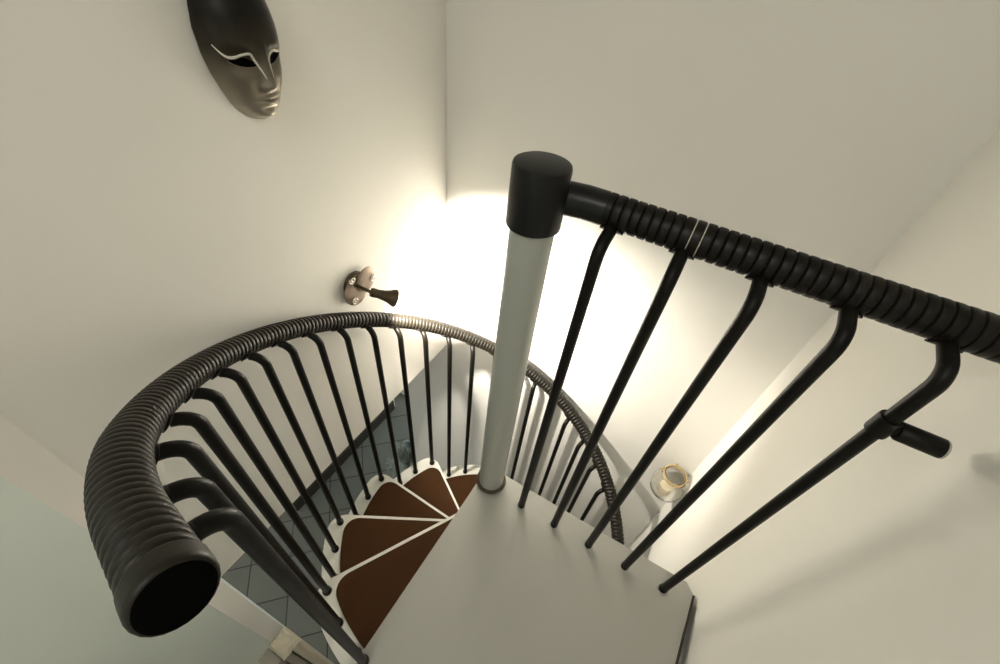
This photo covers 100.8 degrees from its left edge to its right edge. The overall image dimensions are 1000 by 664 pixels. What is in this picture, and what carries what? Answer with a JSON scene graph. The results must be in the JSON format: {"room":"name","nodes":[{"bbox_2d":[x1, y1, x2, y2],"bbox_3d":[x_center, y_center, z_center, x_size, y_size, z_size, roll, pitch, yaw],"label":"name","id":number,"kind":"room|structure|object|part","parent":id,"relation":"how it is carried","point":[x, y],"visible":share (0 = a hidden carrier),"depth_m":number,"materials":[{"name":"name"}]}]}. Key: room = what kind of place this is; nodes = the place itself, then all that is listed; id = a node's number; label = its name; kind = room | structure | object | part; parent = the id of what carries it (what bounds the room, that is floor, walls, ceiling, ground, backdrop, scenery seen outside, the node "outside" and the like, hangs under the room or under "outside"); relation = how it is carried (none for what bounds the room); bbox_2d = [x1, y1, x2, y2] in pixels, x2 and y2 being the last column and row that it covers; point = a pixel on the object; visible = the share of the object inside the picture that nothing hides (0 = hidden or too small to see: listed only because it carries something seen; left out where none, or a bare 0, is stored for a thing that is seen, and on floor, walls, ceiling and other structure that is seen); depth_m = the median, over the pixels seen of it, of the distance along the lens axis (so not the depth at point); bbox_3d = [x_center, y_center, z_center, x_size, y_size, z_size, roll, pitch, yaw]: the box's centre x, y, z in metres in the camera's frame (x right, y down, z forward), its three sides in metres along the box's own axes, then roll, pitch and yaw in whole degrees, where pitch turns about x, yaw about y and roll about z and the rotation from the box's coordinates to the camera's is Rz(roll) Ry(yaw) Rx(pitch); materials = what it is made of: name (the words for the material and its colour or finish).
{"room":"spiral staircase","nodes":[
{"label":"spiral staircase","id":0,"kind":"room"},
{"bbox_2d":[0,415,284,663],"bbox_3d":[-1.758,1.599,0.113,0.175,5.200,3.354,25,47,17],"label":"wall","id":1,"kind":"structure","parent":0,"point":[57,606],"depth_m":0.84,"materials":[{"name":"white paint"}]},
{"bbox_2d":[256,627,333,663],"bbox_3d":[-1.055,2.003,2.242,0.101,1.774,0.383,25,47,17],"label":"trim","id":2,"kind":"structure","parent":1,"relation":"attached to","point":[287,647],"depth_m":1.74,"materials":[{"name":"beige wood"}]},
{"bbox_3d":[-0.968,1.913,2.353,0.091,1.761,0.047,25,47,17],"label":"moulding","id":3,"kind":"part","parent":2,"relation":"part of","materials":[{"name":"beige wood"}]},
{"bbox_2d":[0,0,446,575],"bbox_3d":[-0.518,-0.589,0.779,0.120,2.812,1.267,25,47,17],"label":"wall","id":4,"kind":"structure","parent":0,"point":[149,223],"depth_m":0.85,"materials":[{"name":"paint"}]},
{"bbox_2d":[187,0,281,118],"bbox_3d":[-0.447,-0.525,0.735,0.079,0.287,0.147,25,47,17],"label":"mask","id":5,"kind":"object","parent":4,"relation":"attached to","point":[237,40],"visible":1,"depth_m":0.72,"materials":[{"name":"brown metal"}]},
{"bbox_2d":[343,266,398,306],"bbox_3d":[-0.393,-0.119,1.300,0.166,0.122,0.128,25,47,17],"label":"wall spotlight","id":6,"kind":"object","parent":4,"relation":"attached to","point":[357,284],"visible":1,"depth_m":1.28,"materials":[{"name":"brown metal"}]},
{"bbox_3d":[-0.454,-0.131,1.315,0.006,0.108,0.101,25,47,17],"label":"plate","id":7,"kind":"part","parent":6,"relation":"part of","materials":[{"name":"brown metal"}]},
{"bbox_3d":[-0.415,-0.131,1.274,0.080,0.024,0.017,27,48,19],"label":"arm","id":8,"kind":"part","parent":6,"relation":"part of","materials":[{"name":"brown metal"}]},
{"bbox_3d":[-0.426,-0.166,1.319,0.006,0.087,0.081,25,47,17],"label":"plate","id":9,"kind":"part","parent":6,"relation":"part of","materials":[{"name":"brown metal"}]},
{"bbox_3d":[-0.354,-0.105,1.282,0.089,0.073,0.058,-19,50,-24],"label":"lamp shade","id":10,"kind":"part","parent":6,"relation":"part of","materials":[{"name":"brown metal"}]},
{"bbox_2d":[221,393,410,663],"bbox_3d":[-1.898,1.800,3.677,5.181,0.100,7.600,25,47,17],"label":"floor","id":11,"kind":"structure","parent":0,"point":[244,575],"depth_m":3.62,"materials":[{"name":"tile"}]},
{"bbox_2d":[386,439,412,477],"bbox_3d":[-0.860,1.260,3.907,0.435,0.529,0.447,25,47,17],"label":"potted plant","id":12,"kind":"object","parent":11,"relation":"on","point":[406,463],"visible":0.32,"depth_m":3.85,"materials":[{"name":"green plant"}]},
{"bbox_2d":[83,151,999,663],"bbox_3d":[-0.275,1.293,1.666,1.275,3.726,1.992,25,47,17],"label":"spiral staircase","id":13,"kind":"structure","parent":11,"relation":"on","point":[429,564],"depth_m":0.88,"materials":[{"name":"metal"}]},
{"bbox_3d":[-0.390,0.141,0.466,0.019,0.026,0.036,-25,53,-28],"label":"saddle plate","id":14,"kind":"part","parent":13,"relation":"part of","materials":[{"name":"black metal"}]},
{"bbox_3d":[-0.314,0.158,0.385,0.037,0.025,0.019,36,51,26],"label":"saddle plate","id":15,"kind":"part","parent":13,"relation":"part of","materials":[{"name":"black metal"}]},
{"bbox_3d":[-0.454,0.125,0.565,0.019,0.027,0.035,-12,48,-19],"label":"saddle plate","id":16,"kind":"part","parent":13,"relation":"part of","materials":[{"name":"black metal"}]},
{"bbox_3d":[-0.504,0.104,0.673,0.019,0.027,0.035,-5,46,-12],"label":"saddle plate","id":17,"kind":"part","parent":13,"relation":"part of","materials":[{"name":"black metal"}]},
{"bbox_3d":[-0.251,0.170,0.335,0.037,0.024,0.021,25,47,17],"label":"saddle plate","id":18,"kind":"part","parent":13,"relation":"part of","materials":[{"name":"black metal"}]},
{"bbox_3d":[-0.537,0.080,0.787,0.019,0.027,0.035,3,45,-5],"label":"saddle plate","id":19,"kind":"part","parent":13,"relation":"part of","materials":[{"name":"black metal"}]},
{"bbox_3d":[-0.552,0.054,0.904,0.022,0.027,0.032,25,47,17],"label":"saddle plate","id":20,"kind":"part","parent":13,"relation":"part of","materials":[{"name":"black metal"}]},
{"bbox_3d":[-0.550,0.030,1.022,0.020,0.027,0.034,25,47,17],"label":"saddle plate","id":21,"kind":"part","parent":13,"relation":"part of","materials":[{"name":"black metal"}]},
{"bbox_3d":[-0.051,0.643,1.489,1.242,2.383,1.249,25,47,17],"label":"spiral handrail","id":22,"kind":"part","parent":13,"relation":"part of","materials":[{"name":"black plastic"}]},
{"bbox_3d":[0.177,-0.162,0.654,0.038,0.018,0.021,25,47,17],"label":"saddle plate","id":23,"kind":"part","parent":13,"relation":"part of","materials":[{"name":"black metal"}]},
{"bbox_3d":[0.273,-0.118,0.621,0.038,0.018,0.021,25,47,17],"label":"saddle plate","id":24,"kind":"part","parent":13,"relation":"part of","materials":[{"name":"black metal"}]},
{"bbox_3d":[0.361,-0.097,0.580,0.652,0.057,0.078,25,47,17],"label":"landing handrail","id":25,"kind":"part","parent":13,"relation":"part of","materials":[{"name":"black plastic"}]},
{"bbox_3d":[0.369,-0.073,0.588,0.038,0.018,0.021,25,47,17],"label":"saddle plate","id":26,"kind":"part","parent":13,"relation":"part of","materials":[{"name":"black metal"}]},
{"bbox_3d":[0.466,-0.029,0.556,0.038,0.018,0.021,25,47,17],"label":"saddle plate","id":27,"kind":"part","parent":13,"relation":"part of","materials":[{"name":"black metal"}]},
{"bbox_3d":[0.562,0.144,0.555,0.052,0.028,0.028,25,47,17],"label":"bumper rod","id":28,"kind":"part","parent":13,"relation":"part of","materials":[{"name":"black metal"}]},
{"bbox_3d":[0.562,0.016,0.523,0.038,0.018,0.021,25,47,17],"label":"saddle plate","id":29,"kind":"part","parent":13,"relation":"part of","materials":[{"name":"black metal"}]},
{"bbox_2d":[408,0,999,546],"bbox_3d":[0.261,0.111,1.877,1.746,5.200,0.120,25,47,17],"label":"wall","id":30,"kind":"structure","parent":0,"point":[823,129],"depth_m":1.12,"materials":[{"name":"paint"}]},
{"bbox_2d":[650,463,689,502],"bbox_3d":[0.734,0.642,1.781,0.142,0.172,0.146,25,47,17],"label":"sconce","id":31,"kind":"object","parent":30,"relation":"attached to","point":[668,483],"visible":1,"depth_m":1.76,"materials":[{"name":"white"}]},
{"bbox_2d":[627,126,999,663],"bbox_3d":[-0.227,1.805,0.102,0.150,5.200,4.621,25,47,17],"label":"wall","id":32,"kind":"structure","parent":0,"point":[893,556],"depth_m":0.72,"materials":[{"name":"paint"}]},
{"bbox_3d":[-1.478,0.360,3.410,0.135,2.389,1.375,25,47,17],"label":"wall","id":33,"kind":"structure","parent":0,"visible":0},
{"bbox_2d":[292,400,394,510],"bbox_3d":[-1.516,1.192,4.162,0.025,0.150,1.340,25,47,17],"label":"baseboard","id":34,"kind":"structure","parent":33,"relation":"attached to","point":[330,470],"depth_m":4.09,"materials":[{"name":"brown wood"}]}
]}

